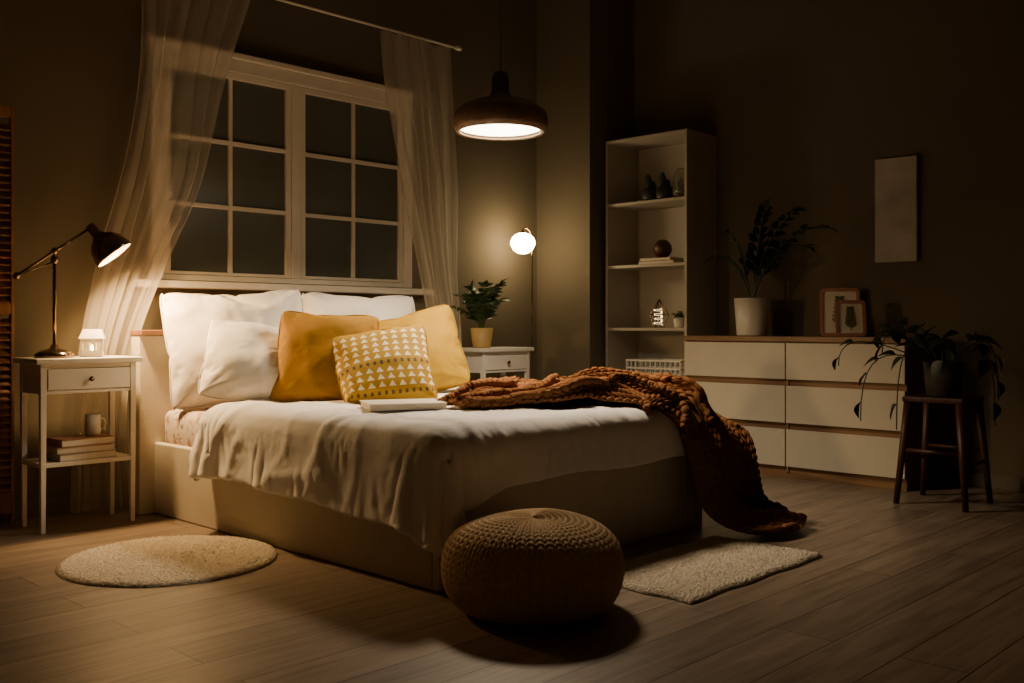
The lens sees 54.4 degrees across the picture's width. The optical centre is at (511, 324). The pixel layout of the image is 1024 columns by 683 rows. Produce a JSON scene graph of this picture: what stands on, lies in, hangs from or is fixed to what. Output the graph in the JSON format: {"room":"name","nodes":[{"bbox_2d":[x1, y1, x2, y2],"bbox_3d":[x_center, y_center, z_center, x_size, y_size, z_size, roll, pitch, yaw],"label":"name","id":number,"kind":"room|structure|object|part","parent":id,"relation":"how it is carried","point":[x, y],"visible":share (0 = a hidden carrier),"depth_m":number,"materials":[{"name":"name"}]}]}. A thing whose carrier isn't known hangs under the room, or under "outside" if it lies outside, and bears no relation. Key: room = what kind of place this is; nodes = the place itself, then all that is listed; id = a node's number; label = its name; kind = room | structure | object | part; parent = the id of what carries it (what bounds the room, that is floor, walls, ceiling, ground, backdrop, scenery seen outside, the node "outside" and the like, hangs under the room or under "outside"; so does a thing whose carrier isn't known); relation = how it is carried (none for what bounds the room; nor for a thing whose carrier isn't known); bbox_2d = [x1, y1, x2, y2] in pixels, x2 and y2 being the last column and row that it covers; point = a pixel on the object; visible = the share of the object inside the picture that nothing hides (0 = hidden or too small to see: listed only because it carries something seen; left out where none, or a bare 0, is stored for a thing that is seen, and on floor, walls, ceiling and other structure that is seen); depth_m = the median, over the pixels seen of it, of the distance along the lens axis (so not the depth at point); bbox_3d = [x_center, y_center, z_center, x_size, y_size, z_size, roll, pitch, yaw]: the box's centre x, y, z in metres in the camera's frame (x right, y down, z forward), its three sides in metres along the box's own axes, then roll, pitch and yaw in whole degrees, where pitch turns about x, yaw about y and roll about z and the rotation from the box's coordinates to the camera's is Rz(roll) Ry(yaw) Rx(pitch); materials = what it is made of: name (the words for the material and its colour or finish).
{"room":"bedroom","nodes":[
{"label":"bedroom","id":0,"kind":"room"},
{"bbox_2d":[0,0,536,503],"bbox_3d":[-2.118,-0.820,5.076,0.100,3.500,7.560,0,0,44],"label":"wall","id":1,"kind":"structure","parent":0,"point":[74,73],"depth_m":5.23,"materials":[{"name":"paint"}]},
{"bbox_2d":[0,490,128,522],"bbox_3d":[-2.223,0.890,4.885,0.015,0.080,6.940,0,0,44],"label":"baseboard","id":2,"kind":"structure","parent":1,"relation":"attached to","point":[81,503],"depth_m":4.92,"materials":[{"name":"paint"}]},
{"bbox_2d":[143,33,416,287],"bbox_3d":[-1.272,-0.877,5.837,0.060,1.275,1.830,0,0,44],"label":"window","id":3,"kind":"structure","parent":1,"relation":"in","point":[273,171],"depth_m":5.73,"materials":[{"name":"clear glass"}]},
{"bbox_3d":[-1.574,-0.838,5.541,0.006,1.111,0.761,0,0,44],"label":"pane","id":4,"kind":"part","parent":3,"relation":"part of","materials":[{"name":"clear glass"}]},
{"bbox_3d":[-1.272,-1.498,5.837,0.060,0.035,1.830,0,0,44],"label":"head moulding","id":5,"kind":"part","parent":3,"relation":"part of","materials":[{"name":"white wood"}]},
{"bbox_3d":[-0.987,-0.838,6.149,0.006,1.111,0.761,0,0,44],"label":"pane","id":6,"kind":"part","parent":3,"relation":"part of","materials":[{"name":"clear glass"}]},
{"bbox_2d":[130,279,436,295],"bbox_3d":[-1.234,-0.215,5.848,0.100,0.040,2.040,0,0,44],"label":"trim","id":7,"kind":"structure","parent":1,"relation":"attached to","point":[140,283],"depth_m":5.64,"materials":[{"name":"white wood"}]},
{"bbox_2d":[277,0,461,50],"bbox_3d":[-1.225,-1.850,5.833,0.129,0.032,2.450,0,0,44],"label":"curtain rod","id":8,"kind":"object","parent":1,"relation":"attached to","point":[458,48],"visible":1,"depth_m":6.14,"materials":[{"name":"metal"}]},
{"bbox_2d":[0,474,1023,682],"bbox_3d":[0.398,0.980,2.716,7.000,0.100,7.660,0,0,44],"label":"floor","id":9,"kind":"structure","parent":0,"point":[919,588],"depth_m":3.15,"materials":[{"name":"laminate"}]},
{"bbox_2d":[0,105,13,523],"bbox_3d":[-2.529,-0.045,4.479,0.030,1.950,0.540,0,0,44],"label":"folding screen","id":10,"kind":"object","parent":9,"relation":"on","point":[7,235],"visible":1,"depth_m":4.65,"materials":[{"name":"brown wood"}]},
{"bbox_2d":[13,355,142,533],"bbox_3d":[-2.026,0.540,4.660,0.291,0.780,0.490,0,0,44],"label":"nightstand","id":11,"kind":"object","parent":9,"relation":"on","point":[42,377],"visible":0.98,"depth_m":4.58,"materials":[{"name":"white paint"}]},
{"bbox_3d":[-2.253,0.552,4.593,0.028,0.755,0.028,0,0,44],"label":"leg","id":12,"kind":"part","parent":11,"relation":"part of","materials":[{"name":"white paint"}]},
{"bbox_3d":[-2.093,0.552,4.439,0.028,0.755,0.028,0,0,44],"label":"leg","id":13,"kind":"part","parent":11,"relation":"part of","materials":[{"name":"white paint"}]},
{"bbox_2d":[13,223,131,357],"bbox_3d":[-2.033,-0.166,4.617,0.514,0.632,0.188,0,0,-31],"label":"desk lamp","id":14,"kind":"object","parent":11,"relation":"on","point":[106,247],"visible":1,"depth_m":4.62,"materials":[{"name":"brown metal"}]},
{"bbox_3d":[-2.099,-0.340,4.571,0.364,0.274,0.029,0,0,-44],"label":"arm","id":15,"kind":"part","parent":14,"relation":"part of","materials":[{"name":"brown metal"}]},
{"bbox_3d":[-2.103,-0.110,4.574,0.036,0.420,0.036,0,0,44],"label":"post","id":16,"kind":"part","parent":14,"relation":"part of","materials":[{"name":"brown metal"}]},
{"bbox_3d":[-1.892,-0.376,4.701,0.187,0.211,0.192,0,0,44],"label":"lamp shade","id":17,"kind":"part","parent":14,"relation":"part of","materials":[{"name":"brown metal"}]},
{"bbox_2d":[23,452,130,467],"bbox_3d":[-2.030,0.630,4.664,0.240,0.020,0.430,0,0,44],"label":"shelf","id":18,"kind":"object","parent":11,"relation":"attached to","point":[34,462],"depth_m":4.56,"materials":[{"name":"white paint"}]},
{"bbox_2d":[46,449,116,461],"bbox_3d":[-2.023,0.604,4.657,0.190,0.032,0.270,0,0,41],"label":"book","id":19,"kind":"object","parent":11,"relation":"on","point":[110,453],"visible":0.63,"depth_m":4.57,"materials":[{"name":"paper"}]},
{"bbox_2d":[46,443,112,454],"bbox_3d":[-2.026,0.572,4.654,0.250,0.030,0.180,0,0,-43],"label":"book","id":20,"kind":"object","parent":19,"relation":"on","point":[100,447],"visible":0.57,"depth_m":4.58,"materials":[{"name":"paper"}]},
{"bbox_2d":[46,434,114,447],"bbox_3d":[-2.019,0.539,4.661,0.170,0.034,0.250,0,0,42],"label":"book","id":21,"kind":"object","parent":20,"relation":"on","point":[72,440],"visible":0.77,"depth_m":4.61,"materials":[{"name":"paper"}]},
{"bbox_2d":[84,414,106,435],"bbox_3d":[-1.982,0.472,4.722,0.072,0.100,0.094,0,0,14],"label":"mug","id":22,"kind":"object","parent":21,"relation":"on","point":[92,422],"visible":1,"depth_m":4.68,"materials":[{"name":"white ceramic"}]},
{"bbox_3d":[-1.950,0.470,4.747,0.010,0.062,0.034,0,0,44],"label":"handle","id":23,"kind":"part","parent":22,"relation":"part of","materials":[{"name":"white ceramic"}]},
{"bbox_3d":[-1.944,0.246,4.581,0.016,0.094,0.376,0,0,44],"label":"drawer","id":24,"kind":"part","parent":11,"relation":"part of","materials":[{"name":"white paint"}]},
{"bbox_2d":[78,329,105,356],"bbox_3d":[-1.977,0.084,4.690,0.112,0.129,0.074,0,0,-16],"label":"lantern","id":25,"kind":"object","parent":11,"relation":"on","point":[88,336],"visible":1,"depth_m":4.67,"materials":[{"name":"white ceramic"}]},
{"bbox_3d":[-1.966,0.552,4.889,0.028,0.755,0.028,0,0,44],"label":"leg","id":26,"kind":"part","parent":11,"relation":"part of","materials":[{"name":"white paint"}]},
{"bbox_3d":[-1.807,0.552,4.735,0.028,0.755,0.028,0,0,44],"label":"leg","id":27,"kind":"part","parent":11,"relation":"part of","materials":[{"name":"white paint"}]},
{"bbox_2d":[55,535,277,587],"bbox_3d":[-1.349,0.918,3.929,0.854,0.021,0.854,0,0,44],"label":"rug","id":28,"kind":"object","parent":9,"relation":"on","point":[159,561],"visible":1,"depth_m":3.84,"materials":[{"name":"beige carpet"}]},
{"bbox_2d":[130,330,701,591],"bbox_3d":[-0.475,0.477,4.810,2.205,0.905,1.800,0,0,44],"label":"bed","id":29,"kind":"object","parent":9,"relation":"on","point":[639,502],"visible":0.44,"depth_m":4.27,"materials":[{"name":"white wood"}]},
{"bbox_3d":[-1.232,0.490,5.541,0.090,0.880,1.790,0,0,44],"label":"headboard","id":30,"kind":"part","parent":29,"relation":"part of","materials":[{"name":"white wood"}]},
{"bbox_2d":[165,407,211,446],"bbox_3d":[-0.459,0.509,4.794,2.000,0.188,1.590,0,0,44],"label":"mattress","id":31,"kind":"object","parent":29,"relation":"on","point":[180,425],"visible":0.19,"depth_m":4.79,"materials":[{"name":"white fabric"}]},
{"bbox_2d":[160,289,303,409],"bbox_3d":[-1.372,0.110,5.018,0.756,0.602,0.342,0,0,-23],"label":"pillow","id":32,"kind":"object","parent":31,"relation":"on","point":[186,317],"visible":0.46,"depth_m":4.87,"materials":[{"name":"white fabric"}]},
{"bbox_2d":[302,292,414,320],"bbox_3d":[-0.831,0.108,5.613,0.732,0.574,0.317,0,0,-37],"label":"pillow","id":33,"kind":"object","parent":31,"relation":"on","point":[394,306],"visible":0.18,"depth_m":5.54,"materials":[{"name":"white fabric"}]},
{"bbox_2d":[188,387,686,561],"bbox_3d":[-0.282,0.576,4.608,1.858,0.479,1.843,0,0,44],"label":"duvet","id":34,"kind":"object","parent":31,"relation":"on","point":[414,473],"visible":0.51,"depth_m":3.80,"materials":[{"name":"fabric"}]},
{"bbox_2d":[198,320,278,401],"bbox_3d":[-1.184,0.188,4.753,0.588,0.429,0.313,0,0,-12],"label":"pillow","id":35,"kind":"object","parent":34,"relation":"on","point":[240,364],"visible":0.62,"depth_m":4.62,"materials":[{"name":"white fabric"}]},
{"bbox_2d":[269,311,378,400],"bbox_3d":[-0.882,0.163,4.700,0.500,0.465,0.254,0,0,-4],"label":"cushion","id":36,"kind":"object","parent":34,"relation":"on","point":[306,371],"visible":0.66,"depth_m":4.62,"materials":[{"name":"yellow fabric"}]},
{"bbox_2d":[333,324,437,402],"bbox_3d":[-0.594,0.190,4.600,0.473,0.388,0.276,0,0,-15],"label":"cushion","id":37,"kind":"object","parent":34,"relation":"on","point":[393,362],"visible":0.89,"depth_m":4.53,"materials":[{"name":"yellow fabric"}]},
{"bbox_2d":[360,398,446,409],"bbox_3d":[-0.454,0.328,4.136,0.320,0.026,0.240,0,0,-18],"label":"notebook","id":38,"kind":"object","parent":34,"relation":"on","point":[411,403],"visible":1,"depth_m":4.05,"materials":[{"name":"white paper"}]},
{"bbox_2d":[379,305,469,391],"bbox_3d":[-0.501,0.146,5.204,0.538,0.511,0.284,0,0,-15],"label":"cushion","id":39,"kind":"object","parent":34,"relation":"on","point":[449,366],"visible":0.41,"depth_m":5.17,"materials":[{"name":"yellow fabric"}]},
{"bbox_3d":[-1.011,0.755,4.215,2.070,0.350,0.040,0,0,44],"label":"panel","id":40,"kind":"part","parent":29,"relation":"part of","materials":[{"name":"white wood"}]},
{"bbox_3d":[0.304,0.755,4.058,0.040,0.350,1.640,0,0,44],"label":"foot panel","id":41,"kind":"part","parent":29,"relation":"part of","materials":[{"name":"white wood"}]},
{"bbox_2d":[437,367,806,534],"bbox_3d":[0.432,0.558,4.507,1.381,0.711,1.563,0,0,44],"label":"knitted throw","id":42,"kind":"object","parent":29,"relation":"on","point":[722,457],"visible":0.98,"depth_m":4.41,"materials":[{"name":"orange fabric"}]},
{"bbox_2d":[462,347,533,378],"bbox_3d":[-0.119,0.540,6.635,0.291,0.780,0.490,0,0,44],"label":"nightstand","id":43,"kind":"object","parent":9,"relation":"on","point":[503,360],"visible":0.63,"depth_m":6.50,"materials":[{"name":"white paint"}]},
{"bbox_2d":[449,278,510,347],"bbox_3d":[-0.167,-0.078,6.522,0.406,0.454,0.420,0,0,44],"label":"plant","id":44,"kind":"object","parent":43,"relation":"on","point":[481,307],"visible":1,"depth_m":6.47,"materials":[{"name":"green plant"}]},
{"bbox_3d":[-0.197,-0.114,6.543,0.334,0.308,0.270,0,0,44],"label":"stem","id":45,"kind":"part","parent":44,"relation":"part of","materials":[{"name":"green plant"}]},
{"bbox_3d":[-0.199,0.084,6.531,0.150,0.130,0.150,0,0,44],"label":"pot","id":46,"kind":"part","parent":44,"relation":"part of","materials":[{"name":"yellow ceramic"}]},
{"bbox_3d":[-0.186,0.552,6.413,0.028,0.755,0.028,0,0,44],"label":"leg","id":47,"kind":"part","parent":43,"relation":"part of","materials":[{"name":"white paint"}]},
{"bbox_3d":[-0.037,0.246,6.556,0.016,0.094,0.376,0,0,44],"label":"drawer","id":48,"kind":"part","parent":43,"relation":"part of","materials":[{"name":"white paint"}]},
{"bbox_3d":[0.100,0.552,6.710,0.028,0.755,0.028,0,0,44],"label":"leg","id":49,"kind":"part","parent":43,"relation":"part of","materials":[{"name":"white paint"}]},
{"bbox_2d":[510,227,534,378],"bbox_3d":[0.132,0.122,6.960,0.250,1.616,0.273,0,0,44],"label":"floor lamp","id":50,"kind":"object","parent":9,"relation":"on","point":[521,243],"visible":0.78,"depth_m":6.91,"materials":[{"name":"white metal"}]},
{"bbox_3d":[0.075,-0.569,6.945,0.172,0.148,0.172,0,0,44],"label":"lamp shade","id":51,"kind":"part","parent":50,"relation":"part of","materials":[{"name":"white glass"}]},
{"bbox_2d":[441,508,624,625],"bbox_3d":[0.067,0.773,3.258,0.599,0.309,0.599,0,0,-8],"label":"pouf","id":52,"kind":"object","parent":9,"relation":"on","point":[536,566],"visible":1,"depth_m":3.03,"materials":[{"name":"beige fabric"}]},
{"bbox_2d":[606,128,716,376],"bbox_3d":[1.045,-0.190,7.005,0.690,2.240,0.370,0,0,44],"label":"shelving unit","id":53,"kind":"object","parent":9,"relation":"on","point":[634,225],"visible":0.73,"depth_m":7.14,"materials":[{"name":"white wood"}]},
{"bbox_2d":[642,174,655,200],"bbox_3d":[0.961,-0.956,6.940,0.110,0.190,0.110,0,0,44],"label":"potted cactus","id":54,"kind":"object","parent":53,"relation":"on","point":[649,193],"visible":0.79,"depth_m":6.91,"materials":[{"name":"plant"}]},
{"bbox_2d":[642,188,655,200],"bbox_3d":[0.961,-0.903,6.940,0.110,0.085,0.110,0,0,44],"label":"pot","id":55,"kind":"object","parent":54,"relation":"on","point":[647,193],"depth_m":6.89,"materials":[{"name":"ceramic"}]},
{"bbox_3d":[0.959,-0.986,6.940,0.070,0.130,0.073,0,0,-23],"label":"cactus stem","id":56,"kind":"part","parent":54,"relation":"part of","materials":[{"name":"green plant"}]},
{"bbox_2d":[626,358,683,375],"bbox_3d":[1.053,0.344,6.921,0.460,0.210,0.260,0,0,44],"label":"basket","id":57,"kind":"object","parent":53,"relation":"on","point":[639,367],"visible":0.34,"depth_m":6.92,"materials":[{"name":"white paint"}]},
{"bbox_2d":[650,299,668,327],"bbox_3d":[1.018,-0.082,6.885,0.117,0.201,0.135,0,0,44],"label":"glass lantern","id":58,"kind":"object","parent":53,"relation":"on","point":[662,311],"visible":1,"depth_m":6.88,"materials":[{"name":"clear glass"}]},
{"bbox_2d":[638,260,683,264],"bbox_3d":[1.046,-0.432,6.914,0.300,0.022,0.170,0,0,44],"label":"book","id":59,"kind":"object","parent":53,"relation":"on","point":[658,261],"visible":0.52,"depth_m":6.83,"materials":[{"name":"paper"}]},
{"bbox_2d":[639,257,683,261],"bbox_3d":[1.039,-0.454,6.920,0.260,0.020,0.160,0,0,44],"label":"book","id":60,"kind":"object","parent":59,"relation":"on","point":[660,258],"visible":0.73,"depth_m":6.85,"materials":[{"name":"paper"}]},
{"bbox_2d":[653,239,671,257],"bbox_3d":[1.046,-0.529,6.914,0.130,0.130,0.130,0,0,44],"label":"decorative sphere","id":61,"kind":"object","parent":60,"relation":"on","point":[662,248],"visible":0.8,"depth_m":6.87,"materials":[{"name":"brown wood"}]},
{"bbox_2d":[656,172,671,198],"bbox_3d":[1.047,-0.956,6.857,0.110,0.190,0.110,0,0,44],"label":"potted cactus","id":62,"kind":"object","parent":53,"relation":"on","point":[664,190],"visible":0.84,"depth_m":6.83,"materials":[{"name":"plant"}]},
{"bbox_2d":[656,187,671,198],"bbox_3d":[1.047,-0.903,6.857,0.110,0.085,0.110,0,0,44],"label":"pot","id":63,"kind":"object","parent":62,"relation":"on","point":[661,192],"depth_m":6.81,"materials":[{"name":"black ceramic"}]},
{"bbox_3d":[1.045,-0.986,6.857,0.070,0.130,0.073,0,0,-23],"label":"cactus stem","id":64,"kind":"part","parent":62,"relation":"part of","materials":[{"name":"green plant"}]},
{"bbox_2d":[672,311,683,327],"bbox_3d":[1.149,-0.039,6.794,0.160,0.116,0.121,0,0,-16],"label":"potted succulent","id":65,"kind":"object","parent":53,"relation":"on","point":[678,320],"visible":0.8,"depth_m":6.77,"materials":[{"name":"green plant"}]},
{"bbox_2d":[673,168,683,196],"bbox_3d":[1.162,-0.967,6.774,0.130,0.211,0.130,0,0,44],"label":"terrarium","id":66,"kind":"object","parent":53,"relation":"on","point":[679,174],"visible":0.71,"depth_m":6.73,"materials":[{"name":"clear glass"}]},
{"bbox_2d":[622,535,822,603],"bbox_3d":[0.739,0.917,3.825,0.523,0.020,0.954,0,0,44],"label":"rug","id":67,"kind":"object","parent":9,"relation":"on","point":[699,570],"visible":0.96,"depth_m":3.77,"materials":[{"name":"beige carpet"}]},
{"bbox_2d":[683,335,935,490],"bbox_3d":[1.811,0.500,6.207,1.478,0.860,0.433,0,0,44],"label":"dresser","id":68,"kind":"object","parent":9,"relation":"on","point":[800,418],"visible":0.69,"depth_m":5.91,"materials":[{"name":"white wood"}]},
{"bbox_3d":[1.405,0.220,6.317,0.727,0.220,0.020,0,0,44],"label":"drawer","id":69,"kind":"part","parent":68,"relation":"part of","materials":[{"name":"white wood"}]},
{"bbox_3d":[1.405,0.482,6.317,0.727,0.225,0.020,0,0,44],"label":"drawer","id":70,"kind":"part","parent":68,"relation":"part of","materials":[{"name":"white wood"}]},
{"bbox_3d":[1.405,0.748,6.317,0.727,0.225,0.020,0,0,44],"label":"drawer","id":71,"kind":"part","parent":68,"relation":"part of","materials":[{"name":"white wood"}]},
{"bbox_2d":[702,198,837,335],"bbox_3d":[1.621,-0.367,6.263,0.842,0.870,0.322,0,0,44],"label":"plant","id":72,"kind":"object","parent":68,"relation":"on","point":[751,314],"visible":1,"depth_m":6.32,"materials":[{"name":"green plant"}]},
{"bbox_3d":[1.543,-0.052,6.406,0.224,0.240,0.224,0,0,44],"label":"pot","id":73,"kind":"part","parent":72,"relation":"part of","materials":[{"name":"white ceramic"}]},
{"bbox_3d":[1.604,-0.430,6.259,0.702,0.578,0.156,0,0,41],"label":"stem","id":74,"kind":"part","parent":72,"relation":"part of","materials":[{"name":"green plant"}]},
{"bbox_2d":[820,288,859,335],"bbox_3d":[2.023,-0.079,6.147,0.235,0.299,0.063,0,0,16],"label":"picture frame","id":75,"kind":"object","parent":68,"relation":"on","point":[828,296],"visible":0.38,"depth_m":6.16,"materials":[{"name":"brown wood"}]},
{"bbox_3d":[1.934,0.220,5.806,0.727,0.220,0.020,0,0,44],"label":"drawer","id":76,"kind":"part","parent":68,"relation":"part of","materials":[{"name":"white wood"}]},
{"bbox_3d":[1.934,0.482,5.806,0.727,0.225,0.020,0,0,44],"label":"drawer","id":77,"kind":"part","parent":68,"relation":"part of","materials":[{"name":"white wood"}]},
{"bbox_3d":[1.934,0.748,5.806,0.727,0.225,0.020,0,0,44],"label":"drawer","id":78,"kind":"part","parent":68,"relation":"part of","materials":[{"name":"white wood"}]},
{"bbox_2d":[834,300,866,336],"bbox_3d":[2.020,-0.039,5.944,0.180,0.220,0.050,0,0,4],"label":"picture frame","id":79,"kind":"object","parent":68,"relation":"on","point":[850,315],"visible":1,"depth_m":5.94,"materials":[{"name":"brown wood"}]},
{"bbox_2d":[838,304,862,332],"bbox_3d":[2.020,-0.039,5.946,0.144,0.182,0.033,0,0,4],"label":"print","id":80,"kind":"object","parent":79,"relation":"attached to","point":[850,316],"depth_m":5.94,"materials":[{"name":"paper"}]},
{"bbox_2d":[893,393,992,511],"bbox_3d":[2.250,0.651,5.195,0.380,0.562,0.380,0,0,44],"label":"stool","id":81,"kind":"object","parent":9,"relation":"on","point":[908,400],"visible":0.98,"depth_m":5.18,"materials":[{"name":"brown wood"}]},
{"bbox_3d":[2.038,0.665,5.191,0.099,0.534,0.044,0,0,-1],"label":"leg","id":82,"kind":"part","parent":81,"relation":"part of","materials":[{"name":"brown wood"}]},
{"bbox_2d":[832,317,1004,429],"bbox_3d":[2.133,0.243,5.162,0.838,0.566,0.500,0,0,-23],"label":"pothos","id":83,"kind":"object","parent":81,"relation":"on","point":[942,378],"visible":1,"depth_m":5.14,"materials":[{"name":"plant"}]},
{"bbox_3d":[2.247,0.665,5.407,0.042,0.534,0.100,0,0,-1],"label":"leg","id":84,"kind":"part","parent":81,"relation":"part of","materials":[{"name":"brown wood"}]},
{"bbox_3d":[2.250,0.385,5.195,0.310,0.030,0.310,0,0,44],"label":"seat","id":85,"kind":"part","parent":81,"relation":"part of","materials":[{"name":"brown wood"}]},
{"bbox_3d":[2.254,0.665,4.983,0.042,0.534,0.100,0,0,-1],"label":"leg","id":86,"kind":"part","parent":81,"relation":"part of","materials":[{"name":"brown wood"}]},
{"bbox_3d":[2.462,0.665,5.199,0.099,0.534,0.044,0,0,-1],"label":"leg","id":87,"kind":"part","parent":81,"relation":"part of","materials":[{"name":"brown wood"}]},
{"bbox_2d":[537,0,633,380],"bbox_3d":[0.546,-0.820,7.396,0.510,3.500,0.520,0,0,44],"label":"wall column","id":88,"kind":"structure","parent":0,"point":[585,48],"depth_m":7.17,"materials":[{"name":"paint"}]},
{"bbox_2d":[673,317,683,327],"bbox_3d":[1.140,-0.016,6.795,0.080,0.070,0.080,0,0,44],"label":"pot","id":89,"kind":"object","parent":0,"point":[678,321],"depth_m":6.77,"materials":[{"name":"white ceramic"}]},
{"bbox_2d":[634,0,1023,477],"bbox_3d":[2.988,-0.820,5.469,6.900,3.500,0.100,0,0,44],"label":"wall","id":90,"kind":"structure","parent":0,"point":[801,100],"depth_m":6.17,"materials":[{"name":"paint"}]},
{"bbox_2d":[875,155,917,262],"bbox_3d":[2.323,-0.695,6.016,0.255,0.630,0.032,0,0,44],"label":"canvas","id":91,"kind":"object","parent":90,"relation":"attached to","point":[896,179],"visible":1,"depth_m":6.00,"materials":[{"name":"paint"}]},
{"bbox_2d":[935,469,1023,492],"bbox_3d":[3.167,0.890,5.216,6.290,0.080,0.015,0,0,44],"label":"baseboard","id":92,"kind":"structure","parent":90,"relation":"attached to","point":[1016,484],"depth_m":5.68,"materials":[{"name":"paint"}]},
{"bbox_2d":[923,361,963,396],"bbox_3d":[2.250,0.279,5.195,0.200,0.180,0.200,0,0,44],"label":"pot","id":93,"kind":"object","parent":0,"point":[949,383],"depth_m":5.12,"materials":[{"name":"grey ceramic"}]},
{"bbox_3d":[0.398,-2.620,2.716,7.000,0.100,7.660,0,0,44],"label":"ceiling","id":94,"kind":"structure","parent":0,"visible":0},
{"bbox_2d":[453,0,547,140],"bbox_3d":[-0.057,-1.758,4.893,0.470,1.624,0.470,0,0,44],"label":"pendant lamp","id":95,"kind":"object","parent":94,"relation":"hanging from","point":[498,116],"visible":1,"depth_m":4.75,"materials":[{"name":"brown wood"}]},
{"bbox_2d":[461,124,539,135],"bbox_3d":[-0.057,-0.970,4.893,0.406,0.014,0.406,0,0,44],"label":"diffuser","id":96,"kind":"object","parent":95,"relation":"attached to","point":[466,129],"depth_m":4.92,"materials":[{"name":"white plastic"}]},
{"bbox_3d":[-0.057,-1.905,4.893,0.007,1.330,0.007,0,0,-23],"label":"cord","id":97,"kind":"part","parent":95,"relation":"part of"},
{"bbox_3d":[-0.057,-1.157,4.893,0.382,0.181,0.382,0,0,44],"label":"lamp shade","id":98,"kind":"part","parent":95,"relation":"part of","materials":[{"name":"black metal"}]}
]}

